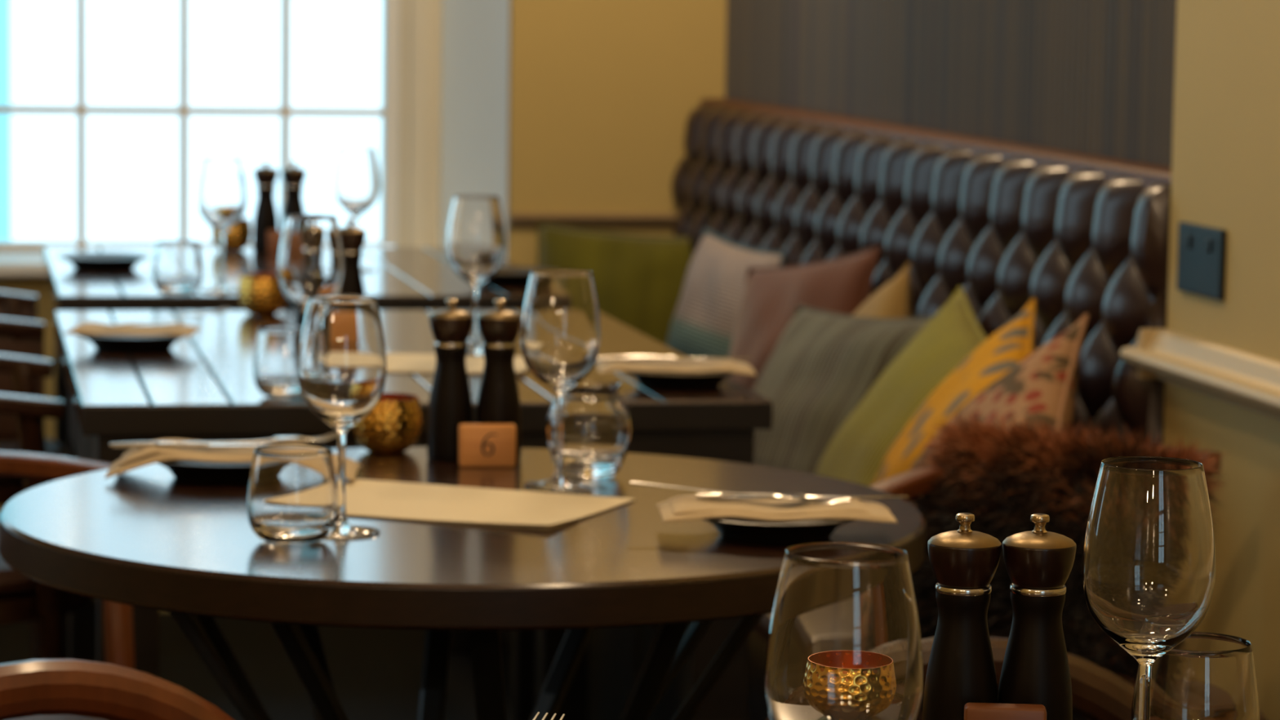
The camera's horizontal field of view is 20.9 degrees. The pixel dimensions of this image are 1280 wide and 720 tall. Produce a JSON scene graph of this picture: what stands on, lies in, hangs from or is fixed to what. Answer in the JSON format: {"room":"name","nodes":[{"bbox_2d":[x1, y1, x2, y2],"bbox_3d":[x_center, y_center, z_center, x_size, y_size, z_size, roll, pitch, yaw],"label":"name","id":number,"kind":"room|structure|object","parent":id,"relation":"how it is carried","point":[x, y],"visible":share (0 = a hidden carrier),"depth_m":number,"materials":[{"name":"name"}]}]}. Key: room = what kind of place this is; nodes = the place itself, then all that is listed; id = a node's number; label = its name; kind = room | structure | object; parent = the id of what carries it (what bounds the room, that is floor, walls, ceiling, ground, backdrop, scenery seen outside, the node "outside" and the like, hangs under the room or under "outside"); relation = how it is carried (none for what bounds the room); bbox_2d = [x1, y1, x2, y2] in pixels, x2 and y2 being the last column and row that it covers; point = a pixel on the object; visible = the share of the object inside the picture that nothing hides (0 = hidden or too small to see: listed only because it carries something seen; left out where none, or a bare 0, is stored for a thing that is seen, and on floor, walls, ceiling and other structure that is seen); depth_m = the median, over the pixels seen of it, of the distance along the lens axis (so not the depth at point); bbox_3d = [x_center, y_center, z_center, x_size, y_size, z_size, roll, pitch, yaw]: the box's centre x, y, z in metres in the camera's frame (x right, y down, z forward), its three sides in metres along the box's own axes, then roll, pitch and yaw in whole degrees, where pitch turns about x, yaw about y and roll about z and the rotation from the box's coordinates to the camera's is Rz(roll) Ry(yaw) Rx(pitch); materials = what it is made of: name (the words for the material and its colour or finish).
{"room":"restaurant dining room","nodes":[
{"label":"restaurant dining room","id":0,"kind":"room"},
{"bbox_2d":[0,611,510,719],"bbox_3d":[-0.796,1.056,2.061,4.215,0.100,10.500,0,6,-11],"label":"floor","id":1,"kind":"structure","parent":0,"point":[376,673],"depth_m":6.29,"materials":[{"name":"brown wood"}]},
{"bbox_2d":[0,290,68,659],"bbox_3d":[-1.168,0.250,5.661,0.482,0.734,0.529,0,6,-11],"label":"armchair","id":2,"kind":"object","parent":1,"relation":"on","point":[21,334],"visible":0.3,"depth_m":5.43,"materials":[{"name":"brown wood"}]},
{"bbox_2d":[0,353,95,658],"bbox_3d":[-0.971,0.360,4.656,0.482,0.734,0.529,0,6,-11],"label":"armchair","id":3,"kind":"object","parent":1,"relation":"on","point":[23,598],"visible":0.48,"depth_m":4.49,"materials":[{"name":"brown wood"}]},
{"bbox_2d":[0,450,134,719],"bbox_3d":[-0.767,0.473,3.619,0.482,0.734,0.529,2,6,11],"label":"armchair","id":4,"kind":"object","parent":1,"relation":"on","point":[118,634],"visible":0.27,"depth_m":3.77,"materials":[{"name":"brown wood"}]},
{"bbox_2d":[0,658,233,719],"bbox_3d":[-0.374,0.608,2.540,0.473,0.705,0.503,-2,7,-26],"label":"bentwood chair","id":5,"kind":"object","parent":1,"relation":"on","point":[35,686],"visible":1,"depth_m":2.72,"materials":[{"name":"brown wood"}]},
{"bbox_2d":[43,246,536,719],"bbox_3d":[-0.596,0.219,5.938,0.807,0.750,1.016,0,6,-11],"label":"dining table","id":6,"kind":"object","parent":1,"relation":"on","point":[404,278],"visible":0.28,"depth_m":5.60,"materials":[{"name":"brown wood"}]},
{"bbox_2d":[56,252,151,271],"bbox_3d":[-0.902,-0.165,5.852,0.158,0.022,0.158,0,6,-11],"label":"plate","id":7,"kind":"object","parent":6,"relation":"on","point":[95,261],"visible":1,"depth_m":5.82,"materials":[{"name":"ceramic"}]},
{"bbox_2d":[151,240,204,294],"bbox_3d":[-0.717,-0.143,5.399,0.080,0.081,0.080,0,6,-11],"label":"water tumbler","id":8,"kind":"object","parent":6,"relation":"on","point":[177,268],"visible":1,"depth_m":5.37,"materials":[{"name":"clear glass"}]},
{"bbox_2d":[197,156,247,292],"bbox_3d":[-0.655,-0.213,5.454,0.078,0.208,0.078,0,6,-11],"label":"wine glass","id":9,"kind":"object","parent":6,"relation":"on","point":[222,193],"visible":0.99,"depth_m":5.42,"materials":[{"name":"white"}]},
{"bbox_2d":[211,217,252,251],"bbox_3d":[-0.738,-0.226,6.287,0.073,0.058,0.073,1,6,-3],"label":"votive holder","id":10,"kind":"object","parent":6,"relation":"on","point":[237,237],"visible":0.73,"depth_m":6.26,"materials":[{"name":"gold metal"}]},
{"bbox_2d":[252,160,278,253],"bbox_3d":[-0.674,-0.277,6.263,0.047,0.165,0.047,-2,7,-24],"label":"pepper mill","id":11,"kind":"object","parent":6,"relation":"on","point":[265,215],"visible":0.97,"depth_m":6.25,"materials":[{"name":"brown wood"}]},
{"bbox_2d":[266,230,282,254],"bbox_3d":[-0.638,-0.210,6.224,0.058,0.042,0.018,0,6,-11],"label":"block","id":12,"kind":"object","parent":6,"relation":"on","point":[273,237],"visible":0.44,"depth_m":6.21,"materials":[{"name":"brown wood"}]},
{"bbox_2d":[280,160,306,230],"bbox_3d":[-0.625,-0.277,6.273,0.047,0.165,0.047,4,7,23],"label":"pepper mill","id":13,"kind":"object","parent":6,"relation":"on","point":[293,177],"visible":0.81,"depth_m":6.25,"materials":[{"name":"brown wood"}]},
{"bbox_2d":[333,146,379,271],"bbox_3d":[-0.479,-0.256,5.884,0.078,0.208,0.078,0,6,-11],"label":"wine glass","id":14,"kind":"object","parent":6,"relation":"on","point":[357,175],"visible":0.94,"depth_m":5.85,"materials":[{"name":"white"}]},
{"bbox_2d":[483,266,554,285],"bbox_3d":[-0.210,-0.136,5.683,0.158,0.022,0.158,0,6,-11],"label":"plate","id":15,"kind":"object","parent":6,"relation":"on","point":[505,275],"visible":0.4,"depth_m":5.64,"materials":[{"name":"black ceramic"}]},
{"bbox_2d":[54,309,773,719],"bbox_3d":[-0.356,0.360,4.643,0.807,0.750,1.166,0,6,-11],"label":"dining table","id":16,"kind":"object","parent":1,"relation":"on","point":[203,388],"visible":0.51,"depth_m":4.15,"materials":[{"name":"brown wood"}]},
{"bbox_2d":[74,333,186,352],"bbox_3d":[-0.667,-0.026,4.581,0.158,0.022,0.158,0,6,-11],"label":"plate","id":17,"kind":"object","parent":16,"relation":"on","point":[129,344],"visible":0.67,"depth_m":4.53,"materials":[{"name":"black ceramic"}]},
{"bbox_2d":[63,321,201,337],"bbox_3d":[-0.667,-0.040,4.579,0.165,0.014,0.100,1,6,1],"label":"folded napkin","id":18,"kind":"object","parent":17,"relation":"on","point":[88,327],"visible":0.98,"depth_m":4.54,"materials":[{"name":"beige fabric"}]},
{"bbox_2d":[105,306,231,326],"bbox_3d":[-0.626,-0.058,4.617,0.195,0.016,0.021,-5,8,-43],"label":"fork","id":19,"kind":"object","parent":18,"relation":"on","point":[193,313],"visible":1,"depth_m":4.63,"materials":[{"name":"metal"}]},
{"bbox_2d":[237,272,287,315],"bbox_3d":[-0.551,-0.096,5.088,0.073,0.058,0.073,-3,7,-35],"label":"votive holder","id":20,"kind":"object","parent":16,"relation":"on","point":[259,293],"visible":0.88,"depth_m":5.06,"materials":[{"name":"gold metal"}]},
{"bbox_2d":[253,324,302,398],"bbox_3d":[-0.413,0.003,4.070,0.080,0.081,0.080,0,6,-11],"label":"water tumbler","id":21,"kind":"object","parent":16,"relation":"on","point":[275,364],"visible":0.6,"depth_m":4.04,"materials":[{"name":"clear glass"}]},
{"bbox_2d":[295,306,304,325],"bbox_3d":[-0.449,-0.115,4.778,0.047,0.165,0.047,-3,7,-33],"label":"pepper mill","id":22,"kind":"object","parent":16,"relation":"on","point":[300,315],"visible":0.03,"depth_m":4.77,"materials":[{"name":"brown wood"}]},
{"bbox_2d":[277,213,344,314],"bbox_3d":[-0.390,-0.066,4.118,0.078,0.208,0.078,0,6,-11],"label":"wine glass","id":23,"kind":"object","parent":16,"relation":"on","point":[311,257],"visible":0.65,"depth_m":4.08,"materials":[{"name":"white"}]},
{"bbox_2d":[338,217,366,294],"bbox_3d":[-0.397,-0.111,4.747,0.047,0.165,0.047,4,7,26],"label":"pepper mill","id":24,"kind":"object","parent":16,"relation":"on","point":[353,238],"visible":0.48,"depth_m":4.73,"materials":[{"name":"brown wood"}]},
{"bbox_2d":[386,352,527,374],"bbox_3d":[-0.279,0.002,4.447,0.284,0.006,0.216,1,6,5],"label":"menu","id":25,"kind":"object","parent":16,"relation":"on","point":[396,362],"visible":0.32,"depth_m":4.43,"materials":[{"name":"beige paper"}]},
{"bbox_2d":[445,195,506,356],"bbox_3d":[-0.215,-0.110,4.554,0.078,0.208,0.078,0,6,-11],"label":"wine glass","id":26,"kind":"object","parent":16,"relation":"on","point":[476,245],"visible":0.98,"depth_m":4.52,"materials":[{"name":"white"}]},
{"bbox_2d":[622,370,737,390],"bbox_3d":[0.048,0.020,4.249,0.158,0.022,0.158,0,6,-11],"label":"plate","id":27,"kind":"object","parent":16,"relation":"on","point":[652,380],"visible":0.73,"depth_m":4.20,"materials":[{"name":"ceramic"}]},
{"bbox_2d":[595,359,755,375],"bbox_3d":[0.043,0.006,4.247,0.190,0.014,0.100,1,6,-3],"label":"folded napkin","id":28,"kind":"object","parent":27,"relation":"on","point":[700,365],"visible":0.99,"depth_m":4.21,"materials":[{"name":"beige fabric"}]},
{"bbox_2d":[597,355,751,359],"bbox_3d":[0.042,-0.002,4.251,0.190,0.006,0.017,0,6,-5],"label":"table knife","id":29,"kind":"object","parent":28,"relation":"on","point":[615,357],"visible":0.98,"depth_m":4.24,"materials":[{"name":"metal"}]},
{"bbox_2d":[0,446,925,719],"bbox_3d":[-0.168,0.509,3.273,0.854,0.750,0.854,0,6,-11],"label":"round dining table","id":30,"kind":"object","parent":1,"relation":"on","point":[146,536],"visible":0.75,"depth_m":3.01,"materials":[{"name":"brown wood"}]},
{"bbox_2d":[156,459,252,484],"bbox_3d":[-0.406,0.103,3.401,0.158,0.022,0.158,0,6,-11],"label":"plate","id":31,"kind":"object","parent":30,"relation":"on","point":[192,471],"visible":0.39,"depth_m":3.35,"materials":[{"name":"black ceramic"}]},
{"bbox_2d":[104,439,361,480],"bbox_3d":[-0.396,0.096,3.402,0.240,0.029,0.110,1,6,-1],"label":"folded napkin","id":32,"kind":"object","parent":31,"relation":"on","point":[135,458],"visible":0.49,"depth_m":3.36,"materials":[{"name":"beige fabric"}]},
{"bbox_2d":[109,441,272,448],"bbox_3d":[-0.420,0.083,3.383,0.190,0.006,0.017,1,6,-3],"label":"table knife","id":33,"kind":"object","parent":32,"relation":"on","point":[126,444],"visible":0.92,"depth_m":3.38,"materials":[{"name":"metal"}]},
{"bbox_2d":[155,431,337,445],"bbox_3d":[-0.384,0.079,3.421,0.195,0.007,0.021,-3,7,-31],"label":"fork","id":34,"kind":"object","parent":32,"relation":"on","point":[322,438],"visible":0.95,"depth_m":3.43,"materials":[{"name":"metal"}]},
{"bbox_2d":[246,444,338,544],"bbox_3d":[-0.301,0.117,3.013,0.080,0.081,0.080,0,6,-11],"label":"water tumbler","id":35,"kind":"object","parent":30,"relation":"on","point":[292,498],"visible":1,"depth_m":2.98,"materials":[{"name":"clear glass"}]},
{"bbox_2d":[297,293,386,538],"bbox_3d":[-0.262,0.049,3.055,0.078,0.208,0.078,0,6,-11],"label":"wine glass","id":36,"kind":"object","parent":30,"relation":"on","point":[342,367],"visible":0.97,"depth_m":3.02,"materials":[{"name":"clear glass"}]},
{"bbox_2d":[351,392,422,453],"bbox_3d":[-0.262,0.066,3.604,0.073,0.058,0.073,3,7,21],"label":"votive holder","id":37,"kind":"object","parent":30,"relation":"on","point":[393,426],"visible":0.88,"depth_m":3.58,"materials":[{"name":"gold metal"}]},
{"bbox_2d":[426,298,473,462],"bbox_3d":[-0.193,0.020,3.545,0.047,0.165,0.047,0,6,-8],"label":"pepper mill","id":38,"kind":"object","parent":30,"relation":"on","point":[450,402],"visible":0.93,"depth_m":3.53,"materials":[{"name":"brown wood"}]},
{"bbox_2d":[458,423,515,466],"bbox_3d":[-0.154,0.086,3.507,0.058,0.042,0.018,0,6,-7],"label":"block","id":39,"kind":"object","parent":30,"relation":"on","point":[480,445],"visible":1,"depth_m":3.50,"materials":[{"name":"brown wood"}]},
{"bbox_2d":[345,479,635,529],"bbox_3d":[-0.178,0.132,3.241,0.291,0.006,0.210,3,6,21],"label":"menu","id":40,"kind":"object","parent":30,"relation":"on","point":[375,499],"visible":0.9,"depth_m":3.23,"materials":[{"name":"beige paper"}]},
{"bbox_2d":[475,299,521,462],"bbox_3d":[-0.144,0.020,3.547,0.047,0.165,0.047,2,6,13],"label":"pepper mill","id":41,"kind":"object","parent":30,"relation":"on","point":[498,402],"visible":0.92,"depth_m":3.53,"materials":[{"name":"brown wood"}]},
{"bbox_2d":[520,269,600,490],"bbox_3d":[-0.077,0.019,3.365,0.078,0.208,0.078,0,6,-11],"label":"wine glass","id":42,"kind":"object","parent":30,"relation":"on","point":[560,335],"visible":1,"depth_m":3.33,"materials":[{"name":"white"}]},
{"bbox_2d":[546,379,631,479],"bbox_3d":[-0.051,0.069,3.433,0.084,0.094,0.084,0,6,-11],"label":"water glass","id":43,"kind":"object","parent":30,"relation":"on","point":[597,434],"visible":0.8,"depth_m":3.40,"materials":[{"name":"clear glass"}]},
{"bbox_2d":[702,498,856,543],"bbox_3d":[0.120,0.145,3.088,0.158,0.022,0.158,0,6,-11],"label":"plate","id":44,"kind":"object","parent":30,"relation":"on","point":[739,529],"visible":0.54,"depth_m":3.04,"materials":[{"name":"ceramic"}]},
{"bbox_2d":[657,494,897,523],"bbox_3d":[0.120,0.131,3.087,0.205,0.014,0.100,1,6,-3],"label":"folded napkin","id":45,"kind":"object","parent":44,"relation":"on","point":[682,508],"visible":0.94,"depth_m":3.05,"materials":[{"name":"beige fabric"}]},
{"bbox_2d":[630,480,849,504],"bbox_3d":[0.089,0.117,3.089,0.195,0.016,0.021,1,6,4],"label":"fork","id":46,"kind":"object","parent":45,"relation":"on","point":[783,495],"visible":1,"depth_m":3.09,"materials":[{"name":"metal"}]},
{"bbox_2d":[696,492,908,499],"bbox_3d":[0.145,0.122,3.101,0.190,0.006,0.017,0,6,-5],"label":"table knife","id":47,"kind":"object","parent":45,"relation":"on","point":[714,495],"visible":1,"depth_m":3.09,"materials":[{"name":"metal"}]},
{"bbox_2d":[499,97,1171,719],"bbox_3d":[0.173,0.134,5.577,0.533,1.019,2.790,0,6,-11],"label":"banquette","id":48,"kind":"object","parent":1,"relation":"on","point":[1010,224],"visible":0.38,"depth_m":5.03,"materials":[{"name":"brown leather"}]},
{"bbox_2d":[537,222,693,346],"bbox_3d":[-0.037,-0.100,6.747,0.369,0.324,0.141,3,6,16],"label":"cushion","id":49,"kind":"object","parent":48,"relation":"on","point":[639,280],"visible":0.38,"depth_m":6.71,"materials":[{"name":"green fabric"}]},
{"bbox_2d":[666,228,786,359],"bbox_3d":[0.136,-0.042,6.038,0.136,0.352,0.365,-2,7,-25],"label":"cushion","id":50,"kind":"object","parent":48,"relation":"on","point":[704,322],"visible":0.37,"depth_m":5.99,"materials":[{"name":"fabric"}]},
{"bbox_2d":[727,245,881,390],"bbox_3d":[0.237,0.013,5.449,0.158,0.402,0.424,-2,7,-27],"label":"cushion","id":51,"kind":"object","parent":48,"relation":"on","point":[771,297],"visible":0.36,"depth_m":5.42,"materials":[{"name":"pink fabric"}]},
{"bbox_2d":[751,304,933,474],"bbox_3d":[0.261,0.080,5.051,0.190,0.318,0.417,-2,7,-27],"label":"cushion","id":52,"kind":"object","parent":48,"relation":"on","point":[824,364],"visible":0.52,"depth_m":4.99,"materials":[{"name":"grey fabric"}]},
{"bbox_2d":[851,262,912,318],"bbox_3d":[0.338,0.049,5.258,0.142,0.404,0.405,-2,7,-26],"label":"cushion","id":53,"kind":"object","parent":48,"relation":"on","point":[893,300],"visible":0.12,"depth_m":5.19,"materials":[{"name":"yellow fabric"}]},
{"bbox_2d":[815,285,986,486],"bbox_3d":[0.373,0.108,4.762,0.209,0.399,0.425,0,6,-9],"label":"cushion","id":54,"kind":"object","parent":48,"relation":"on","point":[856,453],"visible":0.4,"depth_m":4.76,"materials":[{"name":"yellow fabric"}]},
{"bbox_2d":[869,297,1035,486],"bbox_3d":[0.397,0.137,4.448,0.216,0.420,0.453,1,6,5],"label":"cushion","id":55,"kind":"object","parent":48,"relation":"on","point":[1015,341],"visible":0.26,"depth_m":4.45,"materials":[{"name":"yellow fabric"}]},
{"bbox_2d":[910,313,1088,507],"bbox_3d":[0.405,0.158,4.247,0.251,0.424,0.463,2,6,13],"label":"cushion","id":56,"kind":"object","parent":48,"relation":"on","point":[1044,383],"visible":0.24,"depth_m":4.21,"materials":[{"name":"beige fabric"}]},
{"bbox_2d":[766,636,1134,719],"bbox_3d":[0.281,0.604,2.679,0.473,0.705,0.503,1,6,-3],"label":"bentwood chair","id":57,"kind":"object","parent":1,"relation":"on","point":[1098,693],"visible":0.21,"depth_m":2.86,"materials":[{"name":"brown wood"}]},
{"bbox_2d":[870,446,1266,719],"bbox_3d":[0.487,0.478,3.757,0.419,0.734,0.410,7,8,44],"label":"armchair","id":58,"kind":"object","parent":1,"relation":"on","point":[914,483],"visible":0.1,"depth_m":3.78,"materials":[{"name":"brown wood"}]},
{"bbox_2d":[906,404,1231,719],"bbox_3d":[0.427,0.238,3.727,0.405,0.361,0.242,7,8,44],"label":"fur throw","id":59,"kind":"object","parent":58,"relation":"on","point":[1002,479],"visible":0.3,"depth_m":3.70,"materials":[{"name":"brown fur"}]},
{"bbox_3d":[0.198,0.664,1.874,0.902,0.750,0.902,0,6,-11],"label":"round dining table","id":60,"kind":"object","parent":1,"relation":"on","visible":0},
{"bbox_2d":[764,541,923,719],"bbox_3d":[0.099,0.197,1.711,0.078,0.208,0.078,0,6,-11],"label":"wine glass","id":61,"kind":"object","parent":60,"relation":"on","point":[844,642],"visible":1,"depth_m":1.67,"materials":[{"name":"clear glass"}]},
{"bbox_2d":[922,512,1001,719],"bbox_3d":[0.198,0.176,2.136,0.047,0.165,0.047,-2,7,-27],"label":"pepper mill","id":62,"kind":"object","parent":60,"relation":"on","point":[964,562],"visible":1,"depth_m":2.12,"materials":[{"name":"brown wood"}]},
{"bbox_2d":[964,702,1046,719],"bbox_3d":[0.219,0.235,2.091,0.049,0.056,0.018,1,6,3],"label":"block","id":63,"kind":"object","parent":60,"relation":"on","point":[972,711],"visible":1,"depth_m":2.08,"materials":[{"name":"brown wood"}]},
{"bbox_2d":[997,513,1076,719],"bbox_3d":[0.244,0.176,2.138,0.047,0.165,0.047,0,6,-10],"label":"pepper mill","id":64,"kind":"object","parent":60,"relation":"on","point":[1038,562],"visible":0.95,"depth_m":2.12,"materials":[{"name":"brown wood"}]},
{"bbox_2d":[1081,456,1216,719],"bbox_3d":[0.299,0.164,2.051,0.078,0.208,0.078,0,6,-11],"label":"wine glass","id":65,"kind":"object","parent":60,"relation":"on","point":[1148,571],"visible":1,"depth_m":2.02,"materials":[{"name":"clear glass"}]},
{"bbox_2d":[1130,631,1260,719],"bbox_3d":[0.348,0.216,2.177,0.080,0.081,0.080,0,6,-11],"label":"water tumbler","id":66,"kind":"object","parent":60,"relation":"on","point":[1206,676],"visible":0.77,"depth_m":2.14,"materials":[{"name":"clear glass"}]},
{"bbox_3d":[-0.088,0.255,2.024,0.158,0.022,0.158,0,6,-11],"label":"plate","id":67,"kind":"object","parent":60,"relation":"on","visible":0},
{"bbox_2d":[532,711,564,719],"bbox_3d":[-0.085,0.239,2.107,0.021,0.012,0.195,3,6,17],"label":"fork","id":68,"kind":"object","parent":67,"relation":"on","point":[538,713],"visible":1,"depth_m":2.19,"materials":[{"name":"metal"}]},
{"bbox_2d":[0,0,726,611],"bbox_3d":[-1.728,-0.895,6.789,4.215,2.750,0.500,0,6,-11],"label":"wall","id":69,"kind":"structure","parent":0,"point":[602,94],"depth_m":6.90,"materials":[{"name":"paint"}]},
{"bbox_2d":[0,251,47,276],"bbox_3d":[-1.591,-0.187,6.747,2.662,0.025,0.335,0,6,-11],"label":"trim","id":70,"kind":"structure","parent":69,"relation":"attached to","point":[12,264],"depth_m":6.67,"materials":[{"name":"white paint"}]},
{"bbox_2d":[0,0,399,251],"bbox_3d":[-1.635,-1.109,6.851,2.335,1.835,0.070,0,6,-11],"label":"window","id":71,"kind":"structure","parent":69,"relation":"in","point":[388,112],"depth_m":7.06,"materials":[{"name":"white paint"}]},
{"bbox_2d":[394,0,441,248],"bbox_3d":[-0.446,-1.114,7.075,0.085,1.835,0.105,0,6,-11],"label":"trim","id":72,"kind":"structure","parent":69,"relation":"attached to","point":[420,20],"depth_m":7.10,"materials":[{"name":"paint"}]},
{"bbox_2d":[440,0,510,259],"bbox_3d":[-0.330,-1.101,6.969,0.101,1.835,0.358,0,6,-11],"label":"trim","id":73,"kind":"structure","parent":69,"relation":"attached to","point":[475,33],"depth_m":6.99,"materials":[{"name":"grey paint"}]},
{"bbox_2d":[509,212,679,228],"bbox_3d":[-0.036,-0.277,6.920,0.449,0.030,0.022,0,6,-11],"label":"trim","id":74,"kind":"structure","parent":69,"relation":"attached to","point":[517,220],"depth_m":6.91,"materials":[{"name":"paint"}]},
{"bbox_2d":[1163,0,1279,719],"bbox_3d":[1.451,-0.205,0.769,0.285,2.750,6.990,0,6,-11],"label":"wall","id":75,"kind":"structure","parent":0,"point":[1225,166],"depth_m":3.97,"materials":[{"name":"paint"}]},
{"bbox_2d":[1119,328,1279,419],"bbox_3d":[1.319,0.363,0.825,0.129,0.060,7.030,0,6,-11],"label":"trim","id":76,"kind":"structure","parent":75,"relation":"attached to","point":[1242,379],"depth_m":3.99,"materials":[{"name":"beige paint"}]},
{"bbox_2d":[1176,221,1226,300],"bbox_3d":[0.656,-0.117,4.077,0.010,0.082,0.146,0,6,-11],"label":"wall socket","id":77,"kind":"object","parent":75,"relation":"attached to","point":[1202,249],"visible":1,"depth_m":4.07,"materials":[{"name":"grey plastic"}]},
{"bbox_2d":[1184,234,1191,248],"bbox_3d":[0.647,-0.140,4.107,0.004,0.016,0.016,0,6,-11],"label":"switch","id":78,"kind":"object","parent":77,"relation":"attached to","point":[1187,237],"depth_m":4.10,"materials":[{"name":"grey plastic"}]},
{"bbox_2d":[1204,238,1211,253],"bbox_3d":[0.660,-0.133,4.041,0.004,0.016,0.016,0,6,-11],"label":"switch","id":79,"kind":"object","parent":77,"relation":"attached to","point":[1207,241],"depth_m":4.04,"materials":[{"name":"grey plastic"}]},
{"bbox_3d":[0.558,-0.728,5.558,0.200,2.750,2.810,0,6,-11],"label":"wall","id":80,"kind":"structure","parent":0,"visible":0},
{"bbox_2d":[724,0,1177,167],"bbox_3d":[0.457,-1.225,5.488,0.020,1.750,2.797,0,6,-11],"label":"wall panel","id":81,"kind":"object","parent":80,"relation":"attached to","point":[1096,77],"depth_m":5.21,"materials":[{"name":"fabric"}]},
{"label":"outside","id":82,"kind":"structure","parent":0,"visible":0},
{"bbox_2d":[0,0,11,240],"bbox_3d":[-3.321,-1.814,11.655,2.360,4.500,1.600,0,6,-11],"label":"wall","id":83,"kind":"structure","parent":82,"point":[5,5],"depth_m":11.20,"materials":[{"name":"white paint"}]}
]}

